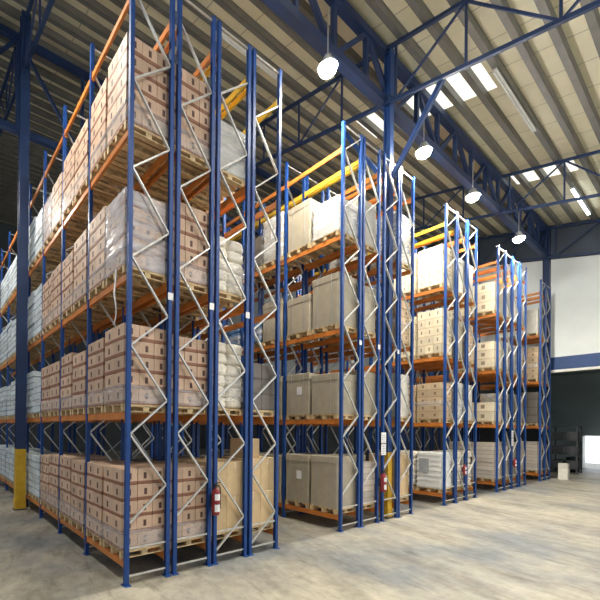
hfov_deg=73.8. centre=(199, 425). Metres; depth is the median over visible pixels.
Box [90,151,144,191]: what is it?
wooden pallet
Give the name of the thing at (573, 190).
lamp
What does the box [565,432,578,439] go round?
crate
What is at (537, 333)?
wooden pallet
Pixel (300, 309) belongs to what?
box
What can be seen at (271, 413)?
wooden pallet
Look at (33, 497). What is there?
wooden pallet
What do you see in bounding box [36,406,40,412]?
tray
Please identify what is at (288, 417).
wooden pallet
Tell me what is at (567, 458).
waste bin
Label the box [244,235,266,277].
stack
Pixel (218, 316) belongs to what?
rack
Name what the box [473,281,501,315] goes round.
stack
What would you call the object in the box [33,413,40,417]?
wooden pallet
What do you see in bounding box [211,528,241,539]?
wooden pallet
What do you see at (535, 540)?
floor
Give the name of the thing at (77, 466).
stack
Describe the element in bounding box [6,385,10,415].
tray stack
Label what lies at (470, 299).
wooden pallet
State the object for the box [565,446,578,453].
crate
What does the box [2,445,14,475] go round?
tray stack
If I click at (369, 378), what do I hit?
box
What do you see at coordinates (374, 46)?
girder
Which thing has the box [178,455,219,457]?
stack
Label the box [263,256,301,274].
wooden pallet
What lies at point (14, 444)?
tray stack
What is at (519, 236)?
lamp
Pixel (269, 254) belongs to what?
box
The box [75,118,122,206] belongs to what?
stack
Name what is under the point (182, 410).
wooden pallet
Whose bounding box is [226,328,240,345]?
stack
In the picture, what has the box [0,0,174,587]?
rack
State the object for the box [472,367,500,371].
wooden pallet
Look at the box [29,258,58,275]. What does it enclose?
wooden pallet
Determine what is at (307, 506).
wooden pallet
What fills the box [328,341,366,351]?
wooden pallet
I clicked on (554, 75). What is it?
ceiling
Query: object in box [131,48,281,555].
rack
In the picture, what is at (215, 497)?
fire extinguisher
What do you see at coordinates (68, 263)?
stack
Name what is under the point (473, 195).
lamp
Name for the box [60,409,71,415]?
wooden pallet
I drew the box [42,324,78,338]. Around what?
wooden pallet
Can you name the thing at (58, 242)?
wooden pallet
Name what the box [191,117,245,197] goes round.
box
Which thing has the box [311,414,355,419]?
wooden pallet
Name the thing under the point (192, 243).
stack
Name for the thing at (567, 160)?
roof truss
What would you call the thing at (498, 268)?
rack
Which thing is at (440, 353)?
wooden pallet
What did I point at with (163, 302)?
wooden pallet
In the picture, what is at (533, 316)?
box
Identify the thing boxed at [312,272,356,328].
box
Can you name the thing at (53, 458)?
stack
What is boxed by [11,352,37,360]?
wooden pallet
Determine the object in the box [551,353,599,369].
trim
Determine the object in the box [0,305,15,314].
wooden pallet
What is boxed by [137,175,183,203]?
wooden pallet
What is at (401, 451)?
stack
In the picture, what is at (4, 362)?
wooden pallet
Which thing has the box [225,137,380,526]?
rack
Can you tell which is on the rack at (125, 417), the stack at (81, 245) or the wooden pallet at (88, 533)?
the wooden pallet at (88, 533)
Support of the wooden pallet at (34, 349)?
on the rack at (125, 417)
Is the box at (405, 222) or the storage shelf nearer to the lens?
the box at (405, 222)
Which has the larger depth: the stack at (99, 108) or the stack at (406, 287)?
the stack at (406, 287)
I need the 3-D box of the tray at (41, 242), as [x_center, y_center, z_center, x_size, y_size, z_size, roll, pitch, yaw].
[-4.621,-5.385,11.649,0.446,0.200,0.416,1,0,-36]
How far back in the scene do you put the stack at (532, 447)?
20.76 m
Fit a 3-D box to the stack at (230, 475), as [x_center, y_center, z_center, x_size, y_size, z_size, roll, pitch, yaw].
[0.312,1.468,8.279,0.909,1.438,0.847,1,0,-36]
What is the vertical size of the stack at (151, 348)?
1.398 m
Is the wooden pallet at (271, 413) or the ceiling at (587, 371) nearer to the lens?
the wooden pallet at (271, 413)
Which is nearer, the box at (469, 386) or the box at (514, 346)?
the box at (469, 386)
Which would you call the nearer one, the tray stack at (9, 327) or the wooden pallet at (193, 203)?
the wooden pallet at (193, 203)
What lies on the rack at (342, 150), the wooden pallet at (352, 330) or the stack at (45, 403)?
the wooden pallet at (352, 330)
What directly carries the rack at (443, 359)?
on the floor
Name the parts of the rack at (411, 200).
upright post, upright post, upright post, upright post, upright post, upright post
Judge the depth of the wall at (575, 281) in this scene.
22.34 m
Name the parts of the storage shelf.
post, post, post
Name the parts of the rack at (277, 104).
upright post, upright post, upright post, upright post, upright post, upright post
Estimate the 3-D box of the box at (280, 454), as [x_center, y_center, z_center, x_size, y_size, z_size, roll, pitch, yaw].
[2.585,1.577,12.312,0.905,1.305,0.843,1,0,-35]
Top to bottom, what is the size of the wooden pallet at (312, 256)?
0.135 m
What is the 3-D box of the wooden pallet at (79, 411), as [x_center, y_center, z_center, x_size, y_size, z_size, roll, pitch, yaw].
[-2.345,-0.309,8.762,0.900,0.135,0.840,1,0,-36]
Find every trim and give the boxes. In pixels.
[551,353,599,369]
[551,366,599,372]
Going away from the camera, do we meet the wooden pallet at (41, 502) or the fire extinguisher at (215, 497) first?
the fire extinguisher at (215, 497)
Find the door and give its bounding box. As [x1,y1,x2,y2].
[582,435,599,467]
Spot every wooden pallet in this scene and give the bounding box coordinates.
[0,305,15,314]
[0,362,15,368]
[3,359,15,365]
[4,300,15,309]
[8,293,16,302]
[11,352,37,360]
[28,337,59,348]
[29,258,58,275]
[30,345,51,353]
[30,350,40,356]
[31,271,50,283]
[31,280,41,290]
[32,494,39,502]
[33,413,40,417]
[34,332,68,343]
[35,247,66,266]
[40,499,48,508]
[41,412,51,416]
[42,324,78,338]
[43,233,75,255]
[48,505,57,515]
[50,411,59,415]
[51,316,86,332]
[52,219,86,242]
[59,512,70,523]
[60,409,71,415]
[62,306,106,324]
[63,199,101,227]
[71,519,84,532]
[72,408,85,414]
[73,295,121,316]
[74,179,117,211]
[86,529,102,545]
[87,406,140,414]
[89,281,143,306]
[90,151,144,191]
[103,540,163,559]
[104,404,165,413]
[106,264,166,323]
[107,120,167,171]
[109,314,140,327]
[118,308,158,323]
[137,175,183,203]
[138,297,182,313]
[147,316,190,329]
[149,406,206,414]
[150,278,207,304]
[152,145,208,189]
[170,535,205,548]
[179,309,213,320]
[179,321,213,334]
[180,331,196,337]
[187,195,214,212]
[189,289,243,311]
[194,169,244,203]
[198,408,242,415]
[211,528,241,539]
[222,410,273,416]
[243,342,274,352]
[252,522,272,531]
[254,266,274,282]
[262,337,300,348]
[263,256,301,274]
[285,499,315,508]
[286,415,327,419]
[287,243,328,264]
[287,330,328,343]
[310,504,355,514]
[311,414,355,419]
[312,229,357,253]
[312,323,356,338]
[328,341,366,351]
[330,263,367,275]
[333,331,375,342]
[334,243,375,261]
[344,415,374,419]
[363,502,373,508]
[369,417,407,420]
[370,259,409,276]
[370,339,409,346]
[374,495,407,502]
[393,356,421,361]
[394,290,426,301]
[416,486,450,492]
[417,352,451,358]
[417,419,451,422]
[418,283,451,297]
[431,289,462,302]
[442,295,472,306]
[471,477,500,481]
[472,310,501,320]
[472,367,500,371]
[473,421,500,424]
[521,332,542,338]
[521,379,538,382]
[523,423,541,425]
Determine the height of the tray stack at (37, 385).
0.968 m
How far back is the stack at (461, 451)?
15.23 m
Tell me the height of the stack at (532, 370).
1.748 m
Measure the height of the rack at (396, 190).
10.820 m
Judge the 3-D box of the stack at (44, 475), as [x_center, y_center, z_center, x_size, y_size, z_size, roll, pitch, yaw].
[-4.038,1.504,11.083,0.928,1.308,0.863,1,0,-36]
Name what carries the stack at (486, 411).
on the wooden pallet
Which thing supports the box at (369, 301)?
on the wooden pallet
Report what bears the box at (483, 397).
on the wooden pallet
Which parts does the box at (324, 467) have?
box lid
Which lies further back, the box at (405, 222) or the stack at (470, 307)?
the stack at (470, 307)
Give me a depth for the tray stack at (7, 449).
15.52 m
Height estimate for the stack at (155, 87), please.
1.534 m
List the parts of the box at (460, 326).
box lid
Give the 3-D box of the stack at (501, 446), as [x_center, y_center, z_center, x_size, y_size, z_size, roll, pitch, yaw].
[13.785,1.669,17.967,0.918,1.398,0.862,1,0,-36]
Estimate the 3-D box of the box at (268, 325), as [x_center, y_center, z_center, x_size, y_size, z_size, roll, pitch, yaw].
[2.633,-3.313,12.337,0.905,1.205,0.843,1,0,-35]
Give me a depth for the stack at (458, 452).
14.68 m
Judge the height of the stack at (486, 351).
1.148 m
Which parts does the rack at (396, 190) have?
upright post, upright post, upright post, upright post, upright post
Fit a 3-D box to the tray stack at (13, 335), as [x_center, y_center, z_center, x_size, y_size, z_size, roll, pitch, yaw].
[-6.869,-3.426,15.110,0.931,1.271,0.866,1,0,-36]
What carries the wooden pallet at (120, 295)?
on the rack at (125, 417)
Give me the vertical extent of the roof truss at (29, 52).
9.691 m
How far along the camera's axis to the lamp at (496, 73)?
13.03 m
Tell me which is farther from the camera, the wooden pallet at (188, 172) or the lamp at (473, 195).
the lamp at (473, 195)
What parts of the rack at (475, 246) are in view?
upright post, upright post, upright post, upright post, upright post, upright post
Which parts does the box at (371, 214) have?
box lid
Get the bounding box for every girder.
[0,23,393,285]
[261,0,548,258]
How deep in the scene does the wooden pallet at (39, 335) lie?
11.90 m
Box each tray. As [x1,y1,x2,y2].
[29,453,44,460]
[30,317,34,325]
[30,371,40,377]
[30,377,40,383]
[32,455,39,461]
[35,490,39,497]
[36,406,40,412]
[37,325,41,333]
[38,227,42,238]
[39,241,56,250]
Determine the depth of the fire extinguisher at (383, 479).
10.94 m
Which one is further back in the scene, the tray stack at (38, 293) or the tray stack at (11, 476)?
the tray stack at (11, 476)
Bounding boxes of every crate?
[552,432,564,439]
[552,445,564,453]
[552,459,565,466]
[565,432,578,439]
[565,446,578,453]
[566,460,579,468]
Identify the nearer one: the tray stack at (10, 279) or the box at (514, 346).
the tray stack at (10, 279)
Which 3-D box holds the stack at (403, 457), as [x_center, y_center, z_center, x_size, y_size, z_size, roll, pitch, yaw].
[6.139,1.591,12.472,0.906,1.348,0.842,1,0,-36]
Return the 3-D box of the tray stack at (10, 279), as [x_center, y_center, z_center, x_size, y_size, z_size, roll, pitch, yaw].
[-7.382,-5.880,15.869,0.933,1.178,0.868,1,0,-35]
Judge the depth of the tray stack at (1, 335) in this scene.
17.16 m
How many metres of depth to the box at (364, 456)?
12.57 m
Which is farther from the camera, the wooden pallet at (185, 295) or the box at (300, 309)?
the box at (300, 309)
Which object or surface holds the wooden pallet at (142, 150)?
on the rack at (125, 417)
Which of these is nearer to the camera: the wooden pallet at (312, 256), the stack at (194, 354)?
the stack at (194, 354)
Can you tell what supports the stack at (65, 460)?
on the wooden pallet at (61, 515)
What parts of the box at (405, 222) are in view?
box lid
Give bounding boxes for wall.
[0,221,205,452]
[205,218,599,475]
[550,373,599,467]
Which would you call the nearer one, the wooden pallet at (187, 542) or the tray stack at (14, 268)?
the wooden pallet at (187, 542)
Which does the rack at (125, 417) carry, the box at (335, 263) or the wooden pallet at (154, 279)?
the wooden pallet at (154, 279)
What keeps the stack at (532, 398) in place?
on the wooden pallet
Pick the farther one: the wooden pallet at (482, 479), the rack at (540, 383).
the rack at (540, 383)
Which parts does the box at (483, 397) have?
box lid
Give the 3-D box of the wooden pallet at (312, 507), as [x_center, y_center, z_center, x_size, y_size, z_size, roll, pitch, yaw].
[3.716,2.300,10.726,0.900,0.135,0.840,1,0,-36]
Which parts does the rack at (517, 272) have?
upright post, upright post, upright post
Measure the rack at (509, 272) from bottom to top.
10.820 m
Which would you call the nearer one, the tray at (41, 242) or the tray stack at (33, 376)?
the tray at (41, 242)
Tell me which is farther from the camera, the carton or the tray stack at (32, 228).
the tray stack at (32, 228)
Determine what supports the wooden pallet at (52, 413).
on the rack at (125, 417)
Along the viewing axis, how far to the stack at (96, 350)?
7.59 m
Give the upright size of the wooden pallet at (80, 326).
0.135 m
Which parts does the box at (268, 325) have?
box lid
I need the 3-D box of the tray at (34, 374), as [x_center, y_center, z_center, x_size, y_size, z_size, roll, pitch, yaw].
[-5.207,-1.629,12.370,0.446,0.189,0.416,1,0,-35]
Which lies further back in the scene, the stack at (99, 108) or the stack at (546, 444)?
the stack at (546, 444)
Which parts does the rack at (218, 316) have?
upright post, upright post, upright post, upright post, upright post, upright post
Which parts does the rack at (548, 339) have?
upright post, upright post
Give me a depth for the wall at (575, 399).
28.66 m
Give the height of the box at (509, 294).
1.105 m
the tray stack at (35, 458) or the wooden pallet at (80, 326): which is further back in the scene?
the tray stack at (35, 458)
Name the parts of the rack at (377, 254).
upright post, upright post, upright post, upright post, upright post, upright post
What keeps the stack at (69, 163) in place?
on the wooden pallet at (83, 211)
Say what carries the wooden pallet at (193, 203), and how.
on the rack at (218, 316)
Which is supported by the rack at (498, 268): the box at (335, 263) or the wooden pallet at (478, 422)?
the wooden pallet at (478, 422)
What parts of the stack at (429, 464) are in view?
panel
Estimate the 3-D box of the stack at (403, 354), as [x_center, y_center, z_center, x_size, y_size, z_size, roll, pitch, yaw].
[8.288,-3.389,15.136,0.911,1.498,0.848,1,0,-36]
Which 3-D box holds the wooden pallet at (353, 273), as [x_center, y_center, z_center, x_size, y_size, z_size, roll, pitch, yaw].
[4.912,-5.118,12.704,0.900,0.135,0.840,1,0,-36]
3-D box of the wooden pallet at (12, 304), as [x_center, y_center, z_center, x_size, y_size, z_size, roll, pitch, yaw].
[-7.990,-5.226,16.701,0.900,0.135,0.840,1,0,-36]
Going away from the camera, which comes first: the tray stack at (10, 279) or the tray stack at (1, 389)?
the tray stack at (10, 279)
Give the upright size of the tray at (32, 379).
0.189 m
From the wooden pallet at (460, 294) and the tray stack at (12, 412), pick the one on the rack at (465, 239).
the wooden pallet at (460, 294)
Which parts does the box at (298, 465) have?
box lid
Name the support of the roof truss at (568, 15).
attached to the steel column at (388, 138)
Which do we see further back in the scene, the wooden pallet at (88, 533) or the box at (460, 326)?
the box at (460, 326)
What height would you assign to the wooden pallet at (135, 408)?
0.135 m
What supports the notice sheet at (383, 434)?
attached to the rack at (396, 190)
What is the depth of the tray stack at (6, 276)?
16.34 m
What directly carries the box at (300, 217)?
on the wooden pallet at (312, 256)
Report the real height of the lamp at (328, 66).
1.580 m
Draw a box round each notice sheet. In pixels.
[381,432,385,454]
[512,431,513,445]
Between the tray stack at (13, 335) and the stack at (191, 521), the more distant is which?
the tray stack at (13, 335)
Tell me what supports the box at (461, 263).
on the wooden pallet
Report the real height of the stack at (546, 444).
1.398 m
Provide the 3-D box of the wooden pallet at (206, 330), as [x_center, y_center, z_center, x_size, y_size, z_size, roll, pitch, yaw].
[-0.012,-2.678,10.436,0.900,0.135,0.840,1,0,-36]
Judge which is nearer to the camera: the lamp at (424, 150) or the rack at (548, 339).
the lamp at (424, 150)
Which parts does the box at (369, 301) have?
box lid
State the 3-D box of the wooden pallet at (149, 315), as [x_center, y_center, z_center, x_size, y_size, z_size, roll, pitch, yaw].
[-1.550,-2.699,9.329,0.900,0.135,0.840,1,0,-36]
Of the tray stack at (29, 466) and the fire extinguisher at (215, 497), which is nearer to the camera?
the fire extinguisher at (215, 497)
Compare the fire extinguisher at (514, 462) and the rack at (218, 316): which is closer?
the rack at (218, 316)
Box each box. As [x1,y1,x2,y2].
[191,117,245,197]
[261,453,282,497]
[263,298,292,341]
[264,212,300,269]
[264,376,286,415]
[286,453,318,503]
[287,293,312,335]
[287,373,320,414]
[288,198,328,259]
[311,372,355,414]
[311,454,355,509]
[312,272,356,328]
[313,195,357,248]
[330,253,366,274]
[335,197,375,255]
[338,453,365,460]
[344,370,374,415]
[356,283,375,333]
[371,211,409,267]
[374,373,408,416]
[433,256,463,295]
[447,382,462,419]
[452,318,462,357]
[458,261,472,297]
[462,384,472,419]
[480,393,507,421]
[485,291,508,318]
[499,328,516,338]
[499,340,508,368]
[500,299,522,325]
[501,445,521,473]
[508,345,515,371]
[508,446,514,473]
[509,294,515,318]
[515,349,522,373]
[515,396,521,422]
[521,308,542,334]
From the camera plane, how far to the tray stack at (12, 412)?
14.77 m
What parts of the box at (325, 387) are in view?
box lid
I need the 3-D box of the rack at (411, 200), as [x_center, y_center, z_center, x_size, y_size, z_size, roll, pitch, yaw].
[5.345,-2.590,13.649,0.916,10.820,4.080,1,0,-36]
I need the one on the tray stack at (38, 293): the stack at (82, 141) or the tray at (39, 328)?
the tray at (39, 328)
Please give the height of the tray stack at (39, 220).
1.207 m
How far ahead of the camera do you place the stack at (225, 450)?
14.20 m
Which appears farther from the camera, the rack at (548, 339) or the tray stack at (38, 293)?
the rack at (548, 339)
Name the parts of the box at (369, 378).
box lid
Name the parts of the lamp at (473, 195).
bulb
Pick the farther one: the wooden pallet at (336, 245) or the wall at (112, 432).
the wall at (112, 432)
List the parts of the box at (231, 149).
box lid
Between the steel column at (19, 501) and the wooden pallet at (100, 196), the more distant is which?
the steel column at (19, 501)
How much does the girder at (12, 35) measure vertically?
3.350 m
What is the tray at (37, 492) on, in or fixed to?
on the tray stack at (35, 458)
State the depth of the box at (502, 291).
17.83 m
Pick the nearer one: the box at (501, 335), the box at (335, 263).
the box at (335, 263)
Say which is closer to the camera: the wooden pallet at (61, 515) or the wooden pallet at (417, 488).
the wooden pallet at (61, 515)
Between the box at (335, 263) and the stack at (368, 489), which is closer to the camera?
the stack at (368, 489)
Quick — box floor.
[0,448,599,599]
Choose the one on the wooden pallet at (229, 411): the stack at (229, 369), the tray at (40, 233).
the stack at (229, 369)
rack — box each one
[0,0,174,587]
[73,0,215,575]
[102,20,250,564]
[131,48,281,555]
[157,120,362,532]
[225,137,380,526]
[281,154,399,521]
[297,166,414,517]
[309,203,457,505]
[363,212,467,502]
[371,220,477,499]
[405,245,505,492]
[415,251,512,490]
[425,257,519,488]
[432,263,526,486]
[457,279,545,481]
[468,283,550,479]
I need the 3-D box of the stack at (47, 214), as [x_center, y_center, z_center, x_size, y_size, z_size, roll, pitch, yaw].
[-3.966,-5.845,11.119,0.944,1.127,0.879,1,0,-36]
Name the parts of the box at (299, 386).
box lid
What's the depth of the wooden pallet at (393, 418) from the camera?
12.17 m
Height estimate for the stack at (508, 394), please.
1.298 m
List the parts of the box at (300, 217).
box lid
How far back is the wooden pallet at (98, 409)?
7.68 m
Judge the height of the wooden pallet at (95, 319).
0.135 m
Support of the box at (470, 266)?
on the wooden pallet
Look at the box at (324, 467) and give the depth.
10.45 m
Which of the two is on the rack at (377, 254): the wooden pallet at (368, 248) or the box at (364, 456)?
the wooden pallet at (368, 248)
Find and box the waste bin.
[566,457,580,471]
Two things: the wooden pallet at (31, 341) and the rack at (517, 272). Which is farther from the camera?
the rack at (517, 272)
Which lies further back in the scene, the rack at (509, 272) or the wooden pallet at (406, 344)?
the rack at (509, 272)
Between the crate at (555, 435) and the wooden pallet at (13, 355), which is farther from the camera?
the crate at (555, 435)
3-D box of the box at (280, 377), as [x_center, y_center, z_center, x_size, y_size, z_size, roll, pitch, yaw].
[2.609,-0.913,12.325,0.905,1.205,0.843,1,0,-36]
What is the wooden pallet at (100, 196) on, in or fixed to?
on the rack at (125, 417)
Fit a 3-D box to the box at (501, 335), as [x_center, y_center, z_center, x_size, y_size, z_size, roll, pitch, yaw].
[17.761,-5.669,21.945,0.942,1.312,0.876,1,0,-36]
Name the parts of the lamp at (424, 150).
bulb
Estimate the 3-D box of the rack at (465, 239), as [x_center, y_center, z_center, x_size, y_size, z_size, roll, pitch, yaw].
[8.770,-2.544,16.113,0.956,10.820,4.080,1,0,-36]
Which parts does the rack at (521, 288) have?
upright post, upright post, upright post, upright post, upright post, upright post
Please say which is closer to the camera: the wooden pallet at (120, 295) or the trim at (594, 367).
the wooden pallet at (120, 295)
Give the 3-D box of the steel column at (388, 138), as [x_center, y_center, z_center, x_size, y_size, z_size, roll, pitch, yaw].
[5.718,-4.385,11.878,0.290,14.400,3.304,1,0,-36]
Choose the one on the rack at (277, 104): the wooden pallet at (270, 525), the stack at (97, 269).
the wooden pallet at (270, 525)
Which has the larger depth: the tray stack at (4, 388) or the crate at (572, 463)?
the crate at (572, 463)
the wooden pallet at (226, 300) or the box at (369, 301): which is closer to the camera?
the wooden pallet at (226, 300)
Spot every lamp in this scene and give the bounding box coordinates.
[222,31,276,79]
[317,10,337,78]
[415,121,431,158]
[465,167,480,201]
[493,67,535,132]
[512,215,524,242]
[571,187,589,214]
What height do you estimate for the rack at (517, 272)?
10.820 m
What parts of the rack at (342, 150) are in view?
upright post, upright post, upright post, upright post, upright post, upright post, upright post, upright post, upright post, upright post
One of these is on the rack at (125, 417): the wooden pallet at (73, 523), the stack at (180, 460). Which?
the wooden pallet at (73, 523)
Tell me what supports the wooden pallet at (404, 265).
on the rack at (411, 200)
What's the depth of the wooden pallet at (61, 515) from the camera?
9.22 m
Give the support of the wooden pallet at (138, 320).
on the rack at (210, 58)
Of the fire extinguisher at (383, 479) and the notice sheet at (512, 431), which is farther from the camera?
the notice sheet at (512, 431)
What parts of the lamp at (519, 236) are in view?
bulb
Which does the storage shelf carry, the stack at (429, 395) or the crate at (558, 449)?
the crate at (558, 449)
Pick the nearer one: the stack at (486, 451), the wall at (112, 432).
the stack at (486, 451)
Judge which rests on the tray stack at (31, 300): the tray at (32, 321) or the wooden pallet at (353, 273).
the tray at (32, 321)
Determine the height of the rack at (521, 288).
10.820 m
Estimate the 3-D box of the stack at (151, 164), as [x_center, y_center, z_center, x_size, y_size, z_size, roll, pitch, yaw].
[-0.915,-6.013,8.509,0.928,1.498,0.866,1,0,-35]
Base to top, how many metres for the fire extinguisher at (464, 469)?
0.497 m
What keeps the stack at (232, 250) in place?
on the wooden pallet at (226, 300)
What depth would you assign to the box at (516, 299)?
18.70 m
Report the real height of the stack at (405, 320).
1.298 m
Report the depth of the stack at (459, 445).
17.86 m
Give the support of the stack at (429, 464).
on the wooden pallet at (417, 488)
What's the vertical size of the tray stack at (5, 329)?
1.369 m
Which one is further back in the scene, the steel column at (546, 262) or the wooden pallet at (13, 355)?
the steel column at (546, 262)
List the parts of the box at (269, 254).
box lid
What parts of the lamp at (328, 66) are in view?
hanger rod, bulb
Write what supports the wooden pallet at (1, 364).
on the rack at (125, 417)
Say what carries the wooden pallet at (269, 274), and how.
on the rack at (342, 150)
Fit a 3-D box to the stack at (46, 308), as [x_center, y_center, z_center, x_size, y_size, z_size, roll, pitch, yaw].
[-3.990,-3.427,11.108,0.929,1.292,0.865,1,0,-36]
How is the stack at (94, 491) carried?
on the wooden pallet at (88, 533)
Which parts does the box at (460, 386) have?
box lid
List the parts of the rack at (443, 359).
upright post, upright post, upright post, upright post, upright post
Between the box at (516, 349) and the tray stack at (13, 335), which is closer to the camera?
the tray stack at (13, 335)
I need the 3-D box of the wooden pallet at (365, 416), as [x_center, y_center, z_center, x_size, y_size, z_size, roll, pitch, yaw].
[4.516,-0.229,11.296,0.900,0.135,0.840,1,0,-36]
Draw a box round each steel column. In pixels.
[12,9,30,510]
[339,48,444,518]
[541,229,550,477]
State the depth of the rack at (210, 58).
7.49 m
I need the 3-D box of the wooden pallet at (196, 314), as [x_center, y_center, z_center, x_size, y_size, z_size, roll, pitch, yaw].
[-0.181,-2.687,9.045,0.900,0.135,0.840,1,0,-36]
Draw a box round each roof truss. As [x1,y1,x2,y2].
[0,0,54,135]
[241,150,599,244]
[255,0,599,166]
[264,219,599,286]
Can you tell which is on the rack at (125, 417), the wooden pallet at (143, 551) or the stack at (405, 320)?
the wooden pallet at (143, 551)
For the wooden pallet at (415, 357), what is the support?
on the rack at (443, 359)
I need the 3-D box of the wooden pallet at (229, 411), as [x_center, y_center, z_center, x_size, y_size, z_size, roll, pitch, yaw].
[0.332,-0.285,8.286,0.900,0.135,0.840,1,0,-36]
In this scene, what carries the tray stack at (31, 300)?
on the wooden pallet at (31, 341)
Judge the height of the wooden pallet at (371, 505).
0.135 m
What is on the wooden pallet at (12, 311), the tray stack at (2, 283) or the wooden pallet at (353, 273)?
the tray stack at (2, 283)
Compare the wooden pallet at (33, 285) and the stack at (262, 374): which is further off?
the wooden pallet at (33, 285)
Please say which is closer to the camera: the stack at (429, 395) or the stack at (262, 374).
the stack at (262, 374)
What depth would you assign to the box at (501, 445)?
19.01 m
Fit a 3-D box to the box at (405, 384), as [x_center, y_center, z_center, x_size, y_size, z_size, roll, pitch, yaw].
[6.163,-0.952,12.479,0.905,1.355,0.843,1,0,-36]
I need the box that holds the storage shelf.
[550,426,581,473]
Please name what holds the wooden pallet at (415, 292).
on the rack at (443, 359)
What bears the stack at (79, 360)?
on the wooden pallet
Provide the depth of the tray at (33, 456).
11.83 m
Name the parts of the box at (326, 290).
box lid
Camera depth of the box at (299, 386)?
11.16 m
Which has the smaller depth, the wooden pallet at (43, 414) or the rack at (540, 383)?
the wooden pallet at (43, 414)
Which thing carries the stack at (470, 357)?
on the wooden pallet
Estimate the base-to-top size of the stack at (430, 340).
1.598 m
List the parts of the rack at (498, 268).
upright post, upright post, upright post, upright post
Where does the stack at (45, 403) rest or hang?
on the wooden pallet at (43, 414)
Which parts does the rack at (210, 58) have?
upright post, upright post, upright post, upright post, upright post, upright post, upright post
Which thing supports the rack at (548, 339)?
on the floor
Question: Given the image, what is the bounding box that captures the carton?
[230,438,258,457]
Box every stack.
[0,279,4,309]
[0,332,3,363]
[0,387,2,416]
[0,444,14,473]
[2,386,6,415]
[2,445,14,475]
[3,327,6,360]
[4,271,13,303]
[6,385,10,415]
[6,447,29,478]
[7,320,12,356]
[8,264,12,297]
[9,448,36,481]
[10,380,15,415]
[11,319,15,354]
[12,256,35,290]
[26,452,58,493]
[27,371,40,413]
[28,291,34,340]
[29,217,36,265]
[29,450,50,452]
[32,455,39,497]
[33,380,40,412]
[34,283,41,335]
[35,207,69,256]
[40,454,48,503]
[41,365,49,411]
[42,194,56,244]
[42,277,50,329]
[49,453,84,509]
[50,361,59,410]
[51,263,86,322]
[52,172,84,236]
[59,454,106,517]
[61,352,78,409]
[62,250,73,313]
[63,142,100,220]
[71,458,120,526]
[72,350,86,408]
[73,229,121,304]
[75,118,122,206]
[86,460,140,538]
[88,338,104,406]
[89,206,106,291]
[90,77,142,184]
[103,463,164,551]
[104,187,167,279]
[104,323,165,405]
[107,32,168,163]
[131,458,162,461]
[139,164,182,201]
[139,461,171,463]
[153,463,205,541]
[159,63,209,180]
[160,199,208,286]
[171,335,207,407]
[171,457,205,462]
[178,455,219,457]
[187,458,242,533]
[199,236,242,295]
[212,342,242,408]
[218,449,229,456]
[222,456,273,525]
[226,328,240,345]
[238,363,274,410]
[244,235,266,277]
[254,316,262,343]
[355,461,374,503]
[369,453,407,496]
[370,298,409,342]
[393,317,417,358]
[394,254,417,297]
[400,450,418,484]
[403,385,416,418]
[416,451,451,488]
[417,308,451,355]
[417,382,451,418]
[418,244,452,290]
[439,450,460,485]
[446,450,471,483]
[449,441,471,476]
[450,301,472,317]
[463,326,472,360]
[471,442,500,478]
[472,341,501,368]
[472,402,500,421]
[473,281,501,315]
[501,446,507,476]
[508,394,514,421]
[521,392,541,423]
[521,441,541,470]
[522,346,542,379]
[542,403,546,423]
[542,444,546,468]
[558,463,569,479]
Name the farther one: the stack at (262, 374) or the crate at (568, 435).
the crate at (568, 435)
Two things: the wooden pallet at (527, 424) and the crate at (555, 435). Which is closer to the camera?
the wooden pallet at (527, 424)
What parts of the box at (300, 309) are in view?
box lid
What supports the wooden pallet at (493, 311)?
on the rack at (498, 268)
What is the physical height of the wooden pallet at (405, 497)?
0.135 m
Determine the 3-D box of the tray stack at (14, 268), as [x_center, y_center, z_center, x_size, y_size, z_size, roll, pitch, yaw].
[-6.845,-5.877,15.122,0.931,1.174,0.866,1,0,-36]
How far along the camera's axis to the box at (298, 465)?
11.16 m
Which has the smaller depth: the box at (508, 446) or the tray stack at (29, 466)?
the tray stack at (29, 466)
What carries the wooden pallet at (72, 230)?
on the rack at (125, 417)
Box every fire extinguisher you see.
[210,482,220,515]
[379,469,387,491]
[462,462,467,474]
[512,457,516,466]
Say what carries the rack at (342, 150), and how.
on the floor
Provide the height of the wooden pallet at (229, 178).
0.135 m
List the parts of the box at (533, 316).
box lid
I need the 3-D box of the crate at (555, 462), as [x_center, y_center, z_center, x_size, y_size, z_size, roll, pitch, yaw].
[23.549,2.466,25.101,0.800,0.500,0.520,1,0,-36]
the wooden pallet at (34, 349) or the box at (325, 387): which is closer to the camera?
the box at (325, 387)
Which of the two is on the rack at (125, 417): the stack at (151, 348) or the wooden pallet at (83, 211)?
the wooden pallet at (83, 211)
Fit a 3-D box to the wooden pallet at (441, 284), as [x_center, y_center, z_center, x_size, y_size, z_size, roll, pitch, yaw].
[8.843,-5.071,14.398,0.900,0.135,0.840,1,0,-36]
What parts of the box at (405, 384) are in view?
box lid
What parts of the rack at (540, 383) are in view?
upright post, upright post, upright post, upright post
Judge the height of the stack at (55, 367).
1.272 m
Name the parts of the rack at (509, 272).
upright post, upright post, upright post, upright post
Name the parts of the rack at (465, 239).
upright post, upright post, upright post, upright post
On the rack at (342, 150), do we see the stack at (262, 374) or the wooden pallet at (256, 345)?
the wooden pallet at (256, 345)
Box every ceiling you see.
[0,0,599,267]
[551,369,599,375]
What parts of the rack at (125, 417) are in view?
upright post, upright post, upright post, upright post, upright post, upright post, upright post, upright post, upright post, upright post, upright post, upright post, upright post, upright post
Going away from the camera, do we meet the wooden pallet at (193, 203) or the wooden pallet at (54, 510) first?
the wooden pallet at (193, 203)
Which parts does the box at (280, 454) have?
box lid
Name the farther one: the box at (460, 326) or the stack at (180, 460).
the box at (460, 326)
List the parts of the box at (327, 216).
box lid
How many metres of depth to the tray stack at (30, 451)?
13.21 m
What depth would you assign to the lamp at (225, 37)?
12.57 m
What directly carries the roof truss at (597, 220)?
attached to the ceiling at (554, 75)

